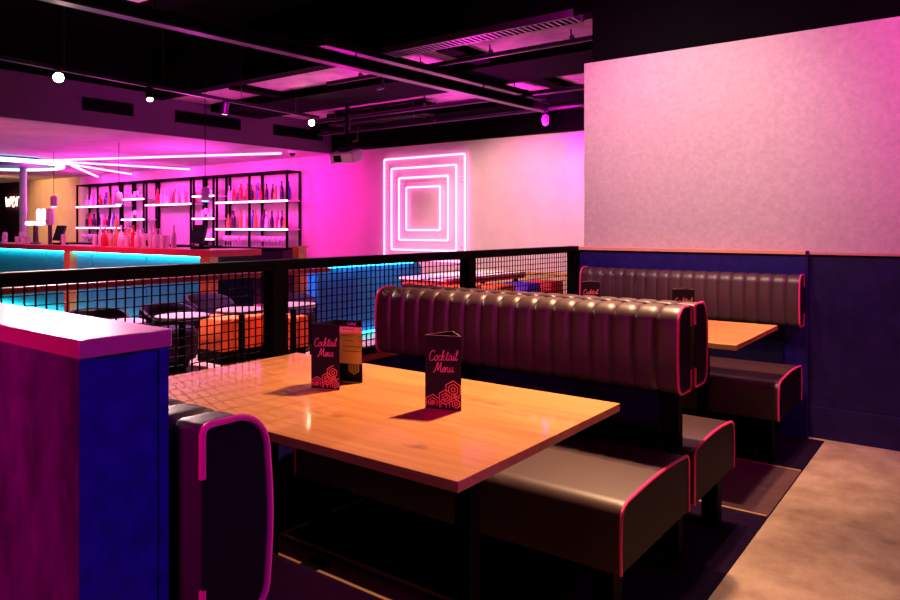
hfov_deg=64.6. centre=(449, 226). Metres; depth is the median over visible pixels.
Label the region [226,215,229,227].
liquor bottle
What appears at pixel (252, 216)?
liquor bottle
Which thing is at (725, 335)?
table
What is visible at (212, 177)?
rack
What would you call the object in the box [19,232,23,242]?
drinking glass
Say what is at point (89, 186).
rack
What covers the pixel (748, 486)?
floor
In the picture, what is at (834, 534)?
floor
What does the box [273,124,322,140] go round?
air vent
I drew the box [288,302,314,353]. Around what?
cocktail table
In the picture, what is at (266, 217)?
liquor bottle
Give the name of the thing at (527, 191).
wall
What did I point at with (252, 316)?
upholstered bench
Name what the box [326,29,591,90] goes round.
ceiling pipe
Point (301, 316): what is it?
upholstered bench
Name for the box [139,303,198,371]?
tub chair
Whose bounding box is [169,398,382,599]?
bench
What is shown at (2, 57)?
track
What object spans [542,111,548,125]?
spotlight
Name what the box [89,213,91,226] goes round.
liquor bottle
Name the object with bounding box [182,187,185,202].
liquor bottle
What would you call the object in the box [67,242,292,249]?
countertop
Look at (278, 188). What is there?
liquor bottle
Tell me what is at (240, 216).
liquor bottle
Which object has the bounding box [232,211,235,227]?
liquor bottle
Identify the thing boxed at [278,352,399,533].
wall
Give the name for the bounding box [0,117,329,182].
ceiling
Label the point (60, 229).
screen
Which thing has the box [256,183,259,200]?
liquor bottle
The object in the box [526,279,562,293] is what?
table
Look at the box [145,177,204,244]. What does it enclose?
rack
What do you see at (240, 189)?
liquor bottle
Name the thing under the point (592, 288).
menu
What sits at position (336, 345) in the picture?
menu
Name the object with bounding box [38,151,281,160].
light strip
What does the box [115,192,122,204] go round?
pendant lamp
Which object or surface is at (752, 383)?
bench
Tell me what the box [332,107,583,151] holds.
wall
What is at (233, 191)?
liquor bottle
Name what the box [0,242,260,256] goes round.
countertop
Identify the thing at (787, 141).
wall
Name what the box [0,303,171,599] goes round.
wall
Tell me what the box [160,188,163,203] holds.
liquor bottle
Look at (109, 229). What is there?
liquor bottle
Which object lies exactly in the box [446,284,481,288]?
stool
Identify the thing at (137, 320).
cocktail table
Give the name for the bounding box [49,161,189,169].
light strip
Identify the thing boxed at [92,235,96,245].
drinking glass
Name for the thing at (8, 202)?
script sign
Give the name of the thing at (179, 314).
cocktail table
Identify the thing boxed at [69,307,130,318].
tub chair
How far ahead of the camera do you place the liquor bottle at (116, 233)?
9.79 m
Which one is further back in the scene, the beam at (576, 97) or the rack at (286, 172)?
the rack at (286, 172)
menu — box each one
[311,319,361,389]
[425,331,460,410]
[581,280,599,296]
[672,288,693,301]
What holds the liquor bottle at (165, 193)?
on the rack at (181, 178)
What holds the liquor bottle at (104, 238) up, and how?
on the bar counter at (14, 256)
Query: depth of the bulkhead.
8.57 m
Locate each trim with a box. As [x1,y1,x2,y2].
[278,553,390,599]
[283,534,454,599]
[476,269,566,275]
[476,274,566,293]
[579,246,805,254]
[698,500,766,517]
[735,458,800,470]
[806,251,808,437]
[809,252,899,255]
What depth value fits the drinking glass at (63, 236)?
10.79 m
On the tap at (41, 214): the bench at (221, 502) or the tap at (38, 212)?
the tap at (38, 212)
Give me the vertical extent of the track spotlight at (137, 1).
0.050 m
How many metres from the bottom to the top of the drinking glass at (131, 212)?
0.160 m
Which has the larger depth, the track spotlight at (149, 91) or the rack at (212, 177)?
the rack at (212, 177)
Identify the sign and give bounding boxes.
[5,196,18,206]
[383,153,466,261]
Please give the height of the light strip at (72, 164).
0.040 m
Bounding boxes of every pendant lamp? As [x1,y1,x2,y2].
[50,151,56,206]
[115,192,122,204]
[201,92,208,201]
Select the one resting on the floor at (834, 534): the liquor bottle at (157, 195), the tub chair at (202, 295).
the tub chair at (202, 295)
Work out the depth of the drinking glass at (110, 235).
9.88 m
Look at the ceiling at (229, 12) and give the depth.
7.47 m
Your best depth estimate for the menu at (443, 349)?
2.07 m
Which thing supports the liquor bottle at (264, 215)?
on the rack at (286, 172)
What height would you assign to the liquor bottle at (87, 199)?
0.250 m
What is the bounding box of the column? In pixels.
[19,168,26,242]
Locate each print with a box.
[312,365,338,387]
[350,361,358,373]
[426,381,460,408]
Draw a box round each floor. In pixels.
[169,304,899,599]
[278,538,433,599]
[700,459,800,515]
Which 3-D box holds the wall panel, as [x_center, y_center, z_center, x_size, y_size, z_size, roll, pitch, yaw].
[1.538,0.718,4.770,1.547,1.104,0.050,0,0,37]
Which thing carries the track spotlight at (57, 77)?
attached to the track
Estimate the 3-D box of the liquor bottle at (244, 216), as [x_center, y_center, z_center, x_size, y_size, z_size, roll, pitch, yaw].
[-3.592,-0.131,12.464,0.072,0.320,0.072,0,0,-21]
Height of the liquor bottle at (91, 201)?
0.250 m
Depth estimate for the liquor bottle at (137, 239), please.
9.43 m
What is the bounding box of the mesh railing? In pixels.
[0,246,579,375]
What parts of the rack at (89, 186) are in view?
frame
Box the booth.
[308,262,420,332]
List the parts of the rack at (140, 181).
frame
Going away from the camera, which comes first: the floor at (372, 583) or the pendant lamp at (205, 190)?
the floor at (372, 583)
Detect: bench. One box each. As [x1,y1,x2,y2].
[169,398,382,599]
[197,313,260,364]
[288,313,307,353]
[294,285,691,599]
[401,283,734,567]
[579,266,804,463]
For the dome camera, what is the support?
attached to the ceiling at (18, 137)
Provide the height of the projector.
0.739 m
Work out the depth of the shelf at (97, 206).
14.97 m
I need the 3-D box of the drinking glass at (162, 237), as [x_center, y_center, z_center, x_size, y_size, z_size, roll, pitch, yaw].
[-3.678,0.189,9.122,0.068,0.160,0.068,0,0,2]
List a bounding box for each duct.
[151,0,591,99]
[211,41,591,118]
[327,101,435,126]
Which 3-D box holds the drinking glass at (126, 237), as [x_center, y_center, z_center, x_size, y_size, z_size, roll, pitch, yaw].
[-4.375,0.189,9.643,0.068,0.160,0.068,0,0,11]
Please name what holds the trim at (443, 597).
attached to the wall at (293, 490)
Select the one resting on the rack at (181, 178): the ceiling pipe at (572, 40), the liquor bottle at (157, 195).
the liquor bottle at (157, 195)
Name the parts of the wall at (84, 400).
panel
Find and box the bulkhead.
[0,69,332,153]
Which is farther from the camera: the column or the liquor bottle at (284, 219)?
the column
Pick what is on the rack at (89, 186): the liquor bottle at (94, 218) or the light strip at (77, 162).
the liquor bottle at (94, 218)
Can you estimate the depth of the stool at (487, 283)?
6.54 m
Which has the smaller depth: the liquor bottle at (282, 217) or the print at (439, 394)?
the print at (439, 394)
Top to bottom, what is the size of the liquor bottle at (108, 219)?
0.250 m
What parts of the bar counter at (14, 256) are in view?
panel, panel, timber post, panel, panel, panel, timber post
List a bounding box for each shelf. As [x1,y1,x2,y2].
[86,205,131,207]
[162,203,203,205]
[224,200,299,203]
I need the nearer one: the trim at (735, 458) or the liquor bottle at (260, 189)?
the trim at (735, 458)
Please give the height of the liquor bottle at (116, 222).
0.250 m
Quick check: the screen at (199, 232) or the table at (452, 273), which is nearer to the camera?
the table at (452, 273)
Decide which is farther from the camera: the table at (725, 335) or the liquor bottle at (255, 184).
the liquor bottle at (255, 184)
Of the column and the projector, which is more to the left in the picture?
the column
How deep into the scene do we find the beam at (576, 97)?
9.18 m
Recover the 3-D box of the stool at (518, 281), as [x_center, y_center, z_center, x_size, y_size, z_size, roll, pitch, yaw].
[0.684,0.902,6.857,0.300,0.735,0.260,0,0,37]
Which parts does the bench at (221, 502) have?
backrest, panel, seat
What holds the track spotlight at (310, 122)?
attached to the track
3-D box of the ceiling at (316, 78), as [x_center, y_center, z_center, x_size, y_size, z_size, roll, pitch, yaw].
[-0.359,-1.730,8.325,5.950,0.200,2.900,0,0,37]
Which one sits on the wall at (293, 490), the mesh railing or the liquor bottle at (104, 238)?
the mesh railing
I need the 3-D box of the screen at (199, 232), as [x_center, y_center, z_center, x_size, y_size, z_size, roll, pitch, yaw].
[-3.090,0.122,8.806,0.260,0.296,0.160,0,0,37]
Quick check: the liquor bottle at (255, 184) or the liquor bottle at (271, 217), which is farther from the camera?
the liquor bottle at (255, 184)
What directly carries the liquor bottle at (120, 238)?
on the bar counter at (14, 256)
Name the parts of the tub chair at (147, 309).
seat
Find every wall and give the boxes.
[0,130,583,293]
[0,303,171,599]
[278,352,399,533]
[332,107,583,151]
[584,0,899,416]
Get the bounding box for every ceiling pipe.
[314,83,583,129]
[318,89,583,141]
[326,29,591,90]
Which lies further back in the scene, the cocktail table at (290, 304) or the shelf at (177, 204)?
the shelf at (177, 204)
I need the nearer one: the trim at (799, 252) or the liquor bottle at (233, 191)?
the trim at (799, 252)
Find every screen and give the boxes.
[52,225,68,244]
[189,225,209,248]
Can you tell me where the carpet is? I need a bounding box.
[278,427,823,599]
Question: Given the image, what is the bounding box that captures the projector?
[330,105,363,163]
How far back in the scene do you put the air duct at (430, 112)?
9.39 m
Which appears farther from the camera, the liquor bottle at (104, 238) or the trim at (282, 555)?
the liquor bottle at (104, 238)
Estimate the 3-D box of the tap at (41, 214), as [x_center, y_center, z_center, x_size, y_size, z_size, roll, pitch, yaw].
[-6.598,-0.010,11.420,0.870,0.560,0.178,0,0,37]
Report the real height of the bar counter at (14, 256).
1.000 m
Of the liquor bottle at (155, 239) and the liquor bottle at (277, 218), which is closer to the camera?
the liquor bottle at (155, 239)
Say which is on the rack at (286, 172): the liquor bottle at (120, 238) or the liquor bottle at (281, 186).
the liquor bottle at (281, 186)
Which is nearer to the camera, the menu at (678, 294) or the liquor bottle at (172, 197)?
the menu at (678, 294)
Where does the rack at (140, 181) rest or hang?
on the bar counter at (267, 253)
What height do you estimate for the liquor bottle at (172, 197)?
0.250 m
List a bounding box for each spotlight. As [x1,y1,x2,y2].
[52,70,64,83]
[129,0,145,2]
[146,87,153,101]
[221,101,228,114]
[307,118,314,126]
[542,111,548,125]
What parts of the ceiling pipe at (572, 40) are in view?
drop leg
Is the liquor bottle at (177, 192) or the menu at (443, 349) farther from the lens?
the liquor bottle at (177, 192)
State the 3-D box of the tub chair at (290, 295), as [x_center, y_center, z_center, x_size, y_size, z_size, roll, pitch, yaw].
[-1.641,0.983,7.498,0.488,0.575,0.499,0,0,37]
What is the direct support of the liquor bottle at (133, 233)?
on the bar counter at (14, 256)
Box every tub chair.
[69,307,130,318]
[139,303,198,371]
[185,293,234,314]
[288,291,317,347]
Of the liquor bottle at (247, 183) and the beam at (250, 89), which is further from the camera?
the liquor bottle at (247, 183)
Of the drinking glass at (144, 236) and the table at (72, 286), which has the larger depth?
the drinking glass at (144, 236)
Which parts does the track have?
hanger rod, rail, hanger rod, hanger rod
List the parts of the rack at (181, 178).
frame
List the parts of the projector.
plate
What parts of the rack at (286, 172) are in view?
frame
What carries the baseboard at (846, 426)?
attached to the wall at (787, 141)
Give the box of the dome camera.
[288,151,296,156]
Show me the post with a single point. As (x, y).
(298, 251)
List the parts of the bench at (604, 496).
leg, seat, kick panel, backrest, leg, panel, post, panel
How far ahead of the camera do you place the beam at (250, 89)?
8.31 m
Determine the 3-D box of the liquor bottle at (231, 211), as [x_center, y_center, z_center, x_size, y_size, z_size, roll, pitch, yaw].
[-3.891,-0.131,12.725,0.072,0.320,0.072,0,0,13]
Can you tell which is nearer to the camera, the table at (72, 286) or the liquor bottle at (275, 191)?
the table at (72, 286)
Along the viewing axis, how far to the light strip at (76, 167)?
14.08 m
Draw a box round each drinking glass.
[14,236,18,242]
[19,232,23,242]
[26,237,30,243]
[61,234,65,244]
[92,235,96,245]
[108,233,112,245]
[124,235,129,246]
[130,211,133,218]
[141,233,147,246]
[160,235,165,247]
[165,235,169,247]
[207,230,210,237]
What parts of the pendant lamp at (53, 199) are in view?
lamp shade, cord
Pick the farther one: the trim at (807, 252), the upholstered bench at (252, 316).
the upholstered bench at (252, 316)
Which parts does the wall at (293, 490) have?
timber sill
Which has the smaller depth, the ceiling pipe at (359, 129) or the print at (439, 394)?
the print at (439, 394)
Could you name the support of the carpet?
on the floor at (834, 534)
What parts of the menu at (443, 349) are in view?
panel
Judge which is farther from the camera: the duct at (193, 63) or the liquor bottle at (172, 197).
the liquor bottle at (172, 197)
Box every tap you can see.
[25,208,53,243]
[36,209,40,220]
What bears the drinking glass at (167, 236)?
on the bar counter at (14, 256)
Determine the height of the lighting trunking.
0.900 m
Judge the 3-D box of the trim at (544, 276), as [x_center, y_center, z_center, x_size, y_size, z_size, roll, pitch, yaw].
[1.677,0.938,8.709,3.750,0.665,0.045,0,0,37]
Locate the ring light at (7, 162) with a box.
[0,155,64,170]
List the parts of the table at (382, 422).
leg, leg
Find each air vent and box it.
[82,97,133,115]
[175,110,240,129]
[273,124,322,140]
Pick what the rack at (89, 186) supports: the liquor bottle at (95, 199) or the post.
the liquor bottle at (95, 199)
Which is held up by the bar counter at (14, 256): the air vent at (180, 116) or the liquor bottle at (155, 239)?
the liquor bottle at (155, 239)
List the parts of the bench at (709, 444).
backrest, kick panel, post, seat, panel, leg, panel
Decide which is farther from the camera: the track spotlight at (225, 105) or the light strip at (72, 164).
the light strip at (72, 164)
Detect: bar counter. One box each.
[0,242,260,317]
[67,242,292,302]
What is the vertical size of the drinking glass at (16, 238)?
0.110 m
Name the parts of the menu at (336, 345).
panel, panel, panel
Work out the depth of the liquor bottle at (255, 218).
12.24 m
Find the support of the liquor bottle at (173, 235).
on the bar counter at (14, 256)
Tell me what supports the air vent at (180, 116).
attached to the bulkhead
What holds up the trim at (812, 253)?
attached to the wall at (787, 141)
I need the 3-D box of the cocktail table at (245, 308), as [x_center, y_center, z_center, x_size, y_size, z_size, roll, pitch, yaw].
[-1.702,0.970,5.820,0.400,0.600,0.400,0,0,37]
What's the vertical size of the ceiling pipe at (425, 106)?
0.342 m
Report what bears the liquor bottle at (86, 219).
on the rack at (89, 186)
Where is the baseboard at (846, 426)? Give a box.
[809,405,899,450]
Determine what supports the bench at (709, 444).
on the carpet
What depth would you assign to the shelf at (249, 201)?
12.10 m
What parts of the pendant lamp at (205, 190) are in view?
lamp shade, cord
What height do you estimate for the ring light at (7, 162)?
0.105 m
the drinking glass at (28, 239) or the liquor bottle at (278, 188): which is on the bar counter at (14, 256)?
the drinking glass at (28, 239)
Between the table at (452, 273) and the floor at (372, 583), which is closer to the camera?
the floor at (372, 583)
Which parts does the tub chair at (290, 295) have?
seat, backrest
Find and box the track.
[0,0,319,118]
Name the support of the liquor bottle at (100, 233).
on the bar counter at (14, 256)
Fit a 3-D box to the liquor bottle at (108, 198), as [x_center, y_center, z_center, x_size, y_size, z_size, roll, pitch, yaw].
[-7.270,-0.599,15.181,0.068,0.295,0.068,0,0,-33]
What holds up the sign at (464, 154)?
attached to the wall at (527, 191)
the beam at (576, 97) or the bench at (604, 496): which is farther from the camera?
the beam at (576, 97)
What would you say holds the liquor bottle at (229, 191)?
on the rack at (286, 172)
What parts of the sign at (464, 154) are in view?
support rod, support rod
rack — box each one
[76,182,133,242]
[121,180,157,233]
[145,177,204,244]
[192,175,227,245]
[215,170,300,247]
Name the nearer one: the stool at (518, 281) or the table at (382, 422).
the table at (382, 422)
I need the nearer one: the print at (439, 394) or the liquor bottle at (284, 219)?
the print at (439, 394)
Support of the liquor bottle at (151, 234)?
on the bar counter at (14, 256)
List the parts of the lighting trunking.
hanger rod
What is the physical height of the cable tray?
0.055 m
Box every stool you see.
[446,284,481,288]
[478,283,514,290]
[502,281,539,291]
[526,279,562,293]
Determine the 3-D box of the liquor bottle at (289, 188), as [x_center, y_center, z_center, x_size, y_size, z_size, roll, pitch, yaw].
[-2.677,-0.601,11.800,0.072,0.320,0.072,0,0,-1]
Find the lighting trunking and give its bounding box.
[40,0,548,112]
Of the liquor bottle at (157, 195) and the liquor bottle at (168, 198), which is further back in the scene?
the liquor bottle at (157, 195)
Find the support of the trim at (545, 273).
attached to the wall at (527, 191)
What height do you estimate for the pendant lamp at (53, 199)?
0.858 m
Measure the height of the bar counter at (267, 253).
0.930 m
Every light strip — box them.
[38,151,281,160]
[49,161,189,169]
[59,162,131,174]
[71,165,98,176]
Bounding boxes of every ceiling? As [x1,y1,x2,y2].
[0,0,318,47]
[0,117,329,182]
[173,19,591,119]
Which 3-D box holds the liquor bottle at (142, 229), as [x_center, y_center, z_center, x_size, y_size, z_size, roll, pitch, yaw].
[-4.177,0.144,9.665,0.092,0.250,0.092,0,0,12]
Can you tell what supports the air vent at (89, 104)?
attached to the bulkhead
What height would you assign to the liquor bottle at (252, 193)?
0.295 m
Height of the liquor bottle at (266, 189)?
0.295 m
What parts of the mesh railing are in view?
wire panel, post, rail, rail, wire panel, post, wire panel, post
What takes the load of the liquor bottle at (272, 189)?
on the rack at (286, 172)
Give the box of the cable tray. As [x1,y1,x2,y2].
[382,9,583,57]
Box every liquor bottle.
[85,195,88,205]
[85,214,88,226]
[89,195,93,205]
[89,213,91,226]
[93,214,95,226]
[94,193,96,205]
[98,225,102,245]
[101,228,107,245]
[106,216,109,226]
[107,192,110,204]
[107,228,112,245]
[112,212,114,226]
[114,216,118,226]
[114,225,118,246]
[117,228,123,246]
[131,225,135,246]
[134,228,141,246]
[140,228,145,246]
[148,225,153,247]
[152,228,159,247]
[155,190,158,203]
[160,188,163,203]
[164,188,167,203]
[166,191,170,203]
[171,191,174,203]
[171,225,176,247]
[175,187,178,203]
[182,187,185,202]
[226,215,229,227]
[227,186,230,201]
[230,211,232,227]
[232,185,235,201]
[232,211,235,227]
[239,184,242,200]
[239,210,242,228]
[243,210,246,228]
[246,183,247,200]
[251,185,253,200]
[251,210,253,228]
[253,210,257,228]
[254,184,256,200]
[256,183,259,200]
[258,184,261,200]
[263,210,265,228]
[265,184,268,199]
[265,211,268,228]
[270,211,273,228]
[271,184,273,199]
[273,186,276,199]
[276,211,279,228]
[277,181,279,199]
[280,181,283,199]
[280,211,283,228]
[283,214,285,228]
[288,181,290,199]
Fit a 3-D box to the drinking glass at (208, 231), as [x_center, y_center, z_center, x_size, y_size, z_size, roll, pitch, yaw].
[-4.423,0.129,13.076,0.068,0.160,0.068,0,0,-40]
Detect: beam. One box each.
[229,85,282,97]
[311,84,583,131]
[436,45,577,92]
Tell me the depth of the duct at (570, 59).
7.79 m
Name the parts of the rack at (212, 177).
frame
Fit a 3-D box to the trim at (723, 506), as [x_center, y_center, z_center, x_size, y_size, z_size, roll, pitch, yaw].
[0.767,1.263,3.567,1.534,0.006,0.016,0,0,37]
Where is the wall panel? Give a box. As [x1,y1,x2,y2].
[580,250,805,437]
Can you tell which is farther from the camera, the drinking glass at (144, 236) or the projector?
the drinking glass at (144, 236)
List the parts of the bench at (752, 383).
backrest, kick panel, seat, leg, panel, panel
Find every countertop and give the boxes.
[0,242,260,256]
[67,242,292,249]
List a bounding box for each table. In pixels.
[2,268,330,294]
[111,318,145,323]
[154,312,209,373]
[169,353,619,599]
[216,306,260,362]
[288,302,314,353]
[399,270,524,285]
[697,320,777,417]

